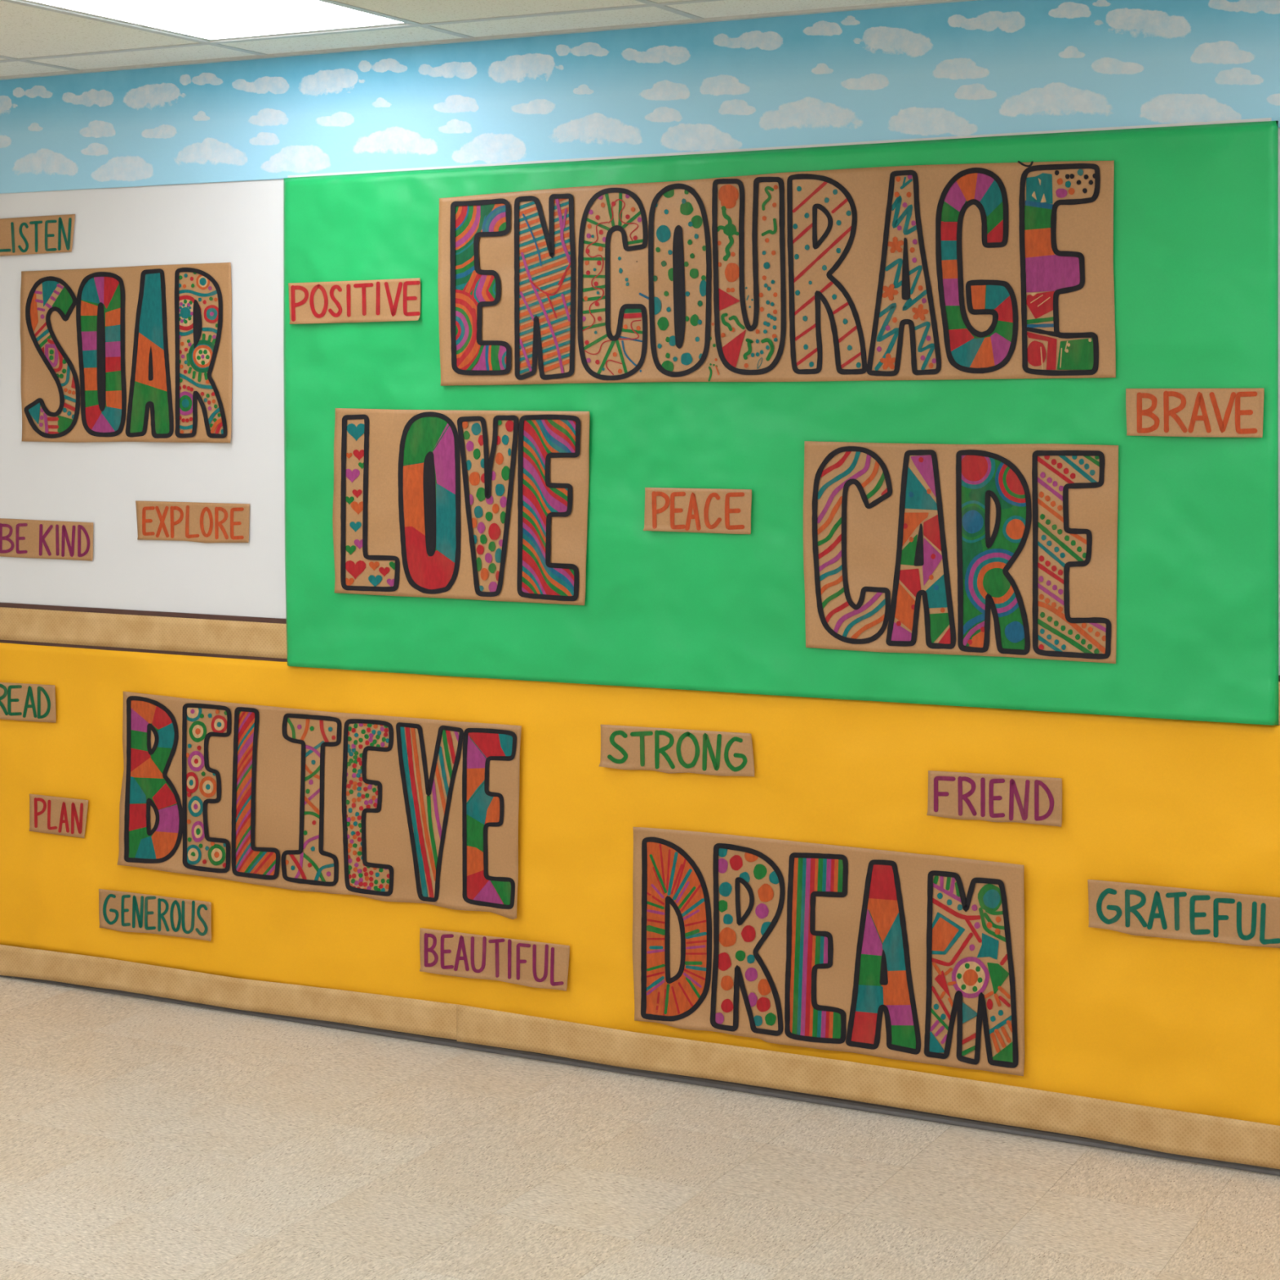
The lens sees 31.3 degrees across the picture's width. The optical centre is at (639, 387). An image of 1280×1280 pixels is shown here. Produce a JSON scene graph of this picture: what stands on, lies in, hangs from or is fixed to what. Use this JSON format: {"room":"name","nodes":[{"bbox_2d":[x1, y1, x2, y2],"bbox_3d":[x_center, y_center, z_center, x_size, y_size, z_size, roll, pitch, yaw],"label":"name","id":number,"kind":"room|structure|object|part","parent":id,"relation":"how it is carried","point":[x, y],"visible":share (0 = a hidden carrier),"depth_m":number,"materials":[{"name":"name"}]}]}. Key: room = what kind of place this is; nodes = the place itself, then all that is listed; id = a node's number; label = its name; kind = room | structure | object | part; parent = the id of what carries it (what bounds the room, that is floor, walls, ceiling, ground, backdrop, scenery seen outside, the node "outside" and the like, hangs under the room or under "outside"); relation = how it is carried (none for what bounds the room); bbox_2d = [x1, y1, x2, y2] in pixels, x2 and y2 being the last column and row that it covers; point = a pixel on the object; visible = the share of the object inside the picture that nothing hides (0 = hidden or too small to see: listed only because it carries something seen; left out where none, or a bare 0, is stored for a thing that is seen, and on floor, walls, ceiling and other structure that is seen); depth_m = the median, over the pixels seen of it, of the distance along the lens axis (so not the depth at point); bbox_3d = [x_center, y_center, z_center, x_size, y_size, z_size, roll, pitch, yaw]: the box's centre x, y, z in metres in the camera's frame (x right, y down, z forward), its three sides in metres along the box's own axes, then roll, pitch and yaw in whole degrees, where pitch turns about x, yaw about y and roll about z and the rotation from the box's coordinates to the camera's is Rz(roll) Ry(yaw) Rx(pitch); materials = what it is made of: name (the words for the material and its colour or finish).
{"room":"school corridor","nodes":[
{"label":"school corridor","id":0,"kind":"room"},
{"bbox_2d":[0,0,977,79],"bbox_3d":[-1.762,-0.885,2.144,8.900,0.106,7.200,0,0,27],"label":"ceiling","id":1,"kind":"structure","parent":0,"point":[37,40],"depth_m":5.30,"materials":[{"name":"white tile"}]},
{"bbox_3d":[-3.134,-0.844,2.854,0.024,0.013,7.200,0,0,27],"label":"grid rail","id":2,"kind":"part","parent":1,"relation":"part of","materials":[{"name":"white metal"}]},
{"bbox_3d":[-2.592,-0.844,2.573,0.024,0.013,7.200,0,0,27],"label":"grid rail","id":3,"kind":"part","parent":1,"relation":"part of","materials":[{"name":"white metal"}]},
{"bbox_2d":[19,0,407,41],"bbox_3d":[-1.059,-0.844,4.873,0.602,0.008,1.212,0,0,27],"label":"recessed light","id":4,"kind":"object","parent":1,"relation":"in","point":[215,20],"visible":0.94,"depth_m":5.16,"materials":[{"name":"white plastic"}]},
{"bbox_3d":[-0.219,-0.844,5.125,8.900,0.014,0.024,0,0,27],"label":"grid rail","id":5,"kind":"part","parent":1,"relation":"part of","materials":[{"name":"white metal"}]},
{"bbox_3d":[-2.051,-0.844,2.293,0.024,0.013,7.200,0,0,27],"label":"grid rail","id":6,"kind":"part","parent":1,"relation":"part of","materials":[{"name":"white metal"}]},
{"bbox_3d":[-1.509,-0.844,2.013,0.024,0.013,7.200,0,0,27],"label":"grid rail","id":7,"kind":"part","parent":1,"relation":"part of","materials":[{"name":"white metal"}]},
{"bbox_2d":[0,976,1279,1279],"bbox_3d":[-1.762,1.627,2.144,8.900,0.069,7.200,0,0,27],"label":"floor","id":8,"kind":"structure","parent":0,"point":[141,1139],"depth_m":4.58,"materials":[{"name":"tile"}]},
{"bbox_2d":[0,127,1279,675],"bbox_3d":[-0.080,0.332,5.394,8.900,2.540,0.120,0,0,27],"label":"wall","id":9,"kind":"structure","parent":0,"point":[240,224],"depth_m":5.92,"materials":[{"name":"white paint"}]},
{"bbox_2d":[0,213,75,256],"bbox_3d":[-1.671,-0.407,6.143,0.383,0.106,0.005,0,0,27],"label":"card","id":10,"kind":"object","parent":9,"relation":"attached to","point":[46,233],"visible":1,"depth_m":6.12,"materials":[{"name":"paper"}]},
{"bbox_2d":[0,518,93,560],"bbox_3d":[-1.639,0.406,6.128,0.437,0.104,0.005,0,0,28],"label":"card","id":11,"kind":"object","parent":9,"relation":"attached to","point":[19,538],"visible":1,"depth_m":6.10,"materials":[{"name":"cardboard"}]},
{"bbox_2d":[20,262,232,443],"bbox_3d":[-1.354,-0.087,5.978,0.708,0.465,0.010,0,0,28],"label":"banner","id":12,"kind":"object","parent":9,"relation":"attached to","point":[131,353],"visible":1,"depth_m":5.97,"materials":[{"name":"cardboard"}]},
{"bbox_2d":[0,607,287,658],"bbox_3d":[-2.101,0.638,6.362,2.799,0.088,0.001,0,0,27],"label":"border strip","id":13,"kind":"object","parent":9,"relation":"attached to","point":[245,638],"visible":1,"depth_m":5.94,"materials":[{"name":"beige wood"}]},
{"bbox_2d":[135,500,249,542],"bbox_3d":[-1.155,0.347,5.877,0.369,0.104,0.004,0,0,27],"label":"card","id":14,"kind":"object","parent":9,"relation":"attached to","point":[194,522],"visible":1,"depth_m":5.88,"materials":[{"name":"cardboard"}]},
{"bbox_2d":[0,642,1279,1168],"bbox_3d":[-0.334,1.133,5.441,6.793,0.904,0.020,0,0,27],"label":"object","id":15,"kind":"structure","parent":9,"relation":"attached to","point":[1184,1025],"depth_m":5.16,"materials":[{"name":"yellow paper"}]},
{"bbox_2d":[0,682,56,722],"bbox_3d":[-1.681,0.844,6.136,0.286,0.104,0.002,0,0,27],"label":"card","id":16,"kind":"object","parent":15,"relation":"attached to","point":[18,701],"visible":1,"depth_m":6.12,"materials":[{"name":"cardboard"}]},
{"bbox_2d":[29,794,88,838],"bbox_3d":[-1.547,1.139,6.064,0.204,0.101,0.005,0,0,27],"label":"card","id":17,"kind":"object","parent":15,"relation":"attached to","point":[65,816],"visible":1,"depth_m":6.07,"materials":[{"name":"paper"}]},
{"bbox_2d":[98,888,211,941],"bbox_3d":[-1.260,1.369,5.913,0.374,0.106,0.010,0,0,27],"label":"card","id":18,"kind":"object","parent":15,"relation":"attached to","point":[120,911],"visible":1,"depth_m":5.92,"materials":[{"name":"paper"}]},
{"bbox_3d":[-1.881,1.535,6.235,3.278,0.101,0.003,0,0,27],"label":"woven border strip","id":19,"kind":"part","parent":15,"relation":"part of","materials":[{"name":"beige wood"}]},
{"bbox_2d":[116,691,521,919],"bbox_3d":[-0.823,1.028,5.686,1.216,0.468,0.013,0,0,27],"label":"banner","id":20,"kind":"object","parent":15,"relation":"attached to","point":[379,807],"visible":1,"depth_m":5.67,"materials":[{"name":"cardboard"}]},
{"bbox_2d":[419,928,569,991],"bbox_3d":[-0.351,1.363,5.444,0.417,0.109,0.008,0,0,27],"label":"card","id":21,"kind":"object","parent":15,"relation":"attached to","point":[528,963],"visible":1,"depth_m":5.45,"materials":[{"name":"paper"}]},
{"bbox_2d":[598,724,754,776],"bbox_3d":[0.081,0.832,5.218,0.395,0.106,0.012,0,0,27],"label":"card","id":22,"kind":"object","parent":15,"relation":"attached to","point":[666,750],"visible":1,"depth_m":5.22,"materials":[{"name":"cardboard"}]},
{"bbox_2d":[632,826,1024,1075],"bbox_3d":[0.399,1.240,5.056,0.938,0.456,0.010,0,0,27],"label":"banner","id":23,"kind":"object","parent":15,"relation":"attached to","point":[889,954],"visible":1,"depth_m":5.04,"materials":[{"name":"paper"}]},
{"bbox_2d":[880,950,888,985],"bbox_3d":[0.533,1.268,4.988,0.020,0.078,0.001,0,0,27],"label":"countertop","id":24,"kind":"structure","parent":23,"relation":"on","point":[883,971],"depth_m":4.99,"materials":[{"name":"black"}]},
{"bbox_3d":[1.118,1.529,4.680,3.510,0.093,0.004,0,0,27],"label":"woven border strip","id":25,"kind":"part","parent":15,"relation":"part of","materials":[{"name":"beige wood"}]},
{"bbox_2d":[926,770,1062,826],"bbox_3d":[0.755,0.876,4.871,0.300,0.107,0.008,0,0,27],"label":"card","id":26,"kind":"object","parent":15,"relation":"attached to","point":[991,797],"visible":1,"depth_m":4.87,"materials":[{"name":"cardboard"}]},
{"bbox_2d":[1087,879,1279,947],"bbox_3d":[1.127,1.082,4.678,0.428,0.108,0.009,0,0,27],"label":"card","id":27,"kind":"object","parent":15,"relation":"attached to","point":[1131,908],"visible":1,"depth_m":4.69,"materials":[{"name":"paper"}]},
{"bbox_2d":[0,0,1279,193],"bbox_3d":[-0.431,-0.681,5.505,5.247,0.312,0.002,0,0,27],"label":"paper","id":28,"kind":"object","parent":9,"relation":"attached to","point":[980,67],"visible":1,"depth_m":5.26,"materials":[{"name":"blue paper"}]},
{"bbox_2d":[0,975,1279,1176],"bbox_3d":[-0.109,1.585,5.337,8.900,0.016,0.008,0,0,27],"label":"baseboard","id":29,"kind":"structure","parent":9,"relation":"attached to","point":[993,1127],"depth_m":5.19,"materials":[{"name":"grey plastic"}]},
{"bbox_2d":[0,602,1279,725],"bbox_3d":[-0.109,0.642,5.338,8.900,0.120,0.006,0,0,27],"label":"trim","id":30,"kind":"structure","parent":9,"relation":"attached to","point":[250,619],"depth_m":5.94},
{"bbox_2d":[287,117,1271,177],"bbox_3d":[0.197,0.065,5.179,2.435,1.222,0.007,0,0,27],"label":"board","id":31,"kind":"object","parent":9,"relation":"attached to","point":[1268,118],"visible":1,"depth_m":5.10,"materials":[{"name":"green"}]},
{"bbox_2d":[283,120,1278,724],"bbox_3d":[0.193,0.079,5.165,2.461,1.237,0.015,0,0,27],"label":"paper","id":32,"kind":"object","parent":31,"relation":"attached to","point":[1196,206],"visible":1,"depth_m":5.08,"materials":[{"name":"green paper"}]},
{"bbox_2d":[288,278,420,324],"bbox_3d":[-0.708,-0.212,5.614,0.392,0.107,0.012,0,0,27],"label":"card","id":33,"kind":"object","parent":32,"relation":"attached to","point":[384,300],"visible":1,"depth_m":5.62,"materials":[{"name":"paper"}]},
{"bbox_2d":[332,408,589,605],"bbox_3d":[-0.438,0.279,5.478,0.725,0.457,0.007,0,0,27],"label":"banner","id":34,"kind":"object","parent":32,"relation":"attached to","point":[488,505],"visible":1,"depth_m":5.47,"materials":[{"name":"cardboard"}]},
{"bbox_2d":[643,487,751,533],"bbox_3d":[0.130,0.279,5.181,0.272,0.101,0.011,0,0,27],"label":"card","id":35,"kind":"object","parent":32,"relation":"attached to","point":[700,510],"visible":1,"depth_m":5.18,"materials":[{"name":"cardboard"}]},
{"bbox_2d":[438,160,1115,386],"bbox_3d":[0.251,-0.243,5.122,1.662,0.477,0.007,0,0,27],"label":"banner","id":36,"kind":"object","parent":32,"relation":"attached to","point":[976,271],"visible":1,"depth_m":5.08,"materials":[{"name":"paper"}]},
{"bbox_2d":[672,225,685,348],"bbox_3d":[0.089,-0.230,5.205,0.032,0.282,0.001,0,0,27],"label":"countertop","id":37,"kind":"structure","parent":36,"relation":"on","point":[678,274],"depth_m":5.20,"materials":[{"name":"black"}]},
{"bbox_2d":[901,237,910,299],"bbox_3d":[0.578,-0.258,4.953,0.020,0.135,0.001,0,0,27],"label":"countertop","id":38,"kind":"structure","parent":36,"relation":"on","point":[905,291],"depth_m":4.95,"materials":[{"name":"black"}]},
{"bbox_2d":[803,440,1118,663],"bbox_3d":[0.678,0.348,4.901,0.712,0.459,0.006,0,0,27],"label":"banner","id":39,"kind":"object","parent":32,"relation":"attached to","point":[1002,550],"visible":1,"depth_m":4.89,"materials":[{"name":"cardboard"}]},
{"bbox_2d":[913,523,924,565],"bbox_3d":[0.604,0.340,4.939,0.023,0.093,0.001,0,0,27],"label":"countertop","id":40,"kind":"structure","parent":39,"relation":"on","point":[918,559],"depth_m":4.94,"materials":[{"name":"black"}]},
{"bbox_2d":[1125,387,1264,437],"bbox_3d":[1.133,0.051,4.664,0.283,0.100,0.008,0,0,27],"label":"card","id":41,"kind":"object","parent":32,"relation":"attached to","point":[1167,412],"visible":1,"depth_m":4.67,"materials":[{"name":"cardboard"}]},
{"bbox_2d":[1278,681,1279,724],"bbox_3d":[1.977,0.638,4.252,1.595,0.088,0.001,0,0,27],"label":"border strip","id":42,"kind":"object","parent":9,"relation":"attached to","point":[1278,682],"visible":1,"depth_m":4.61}
]}

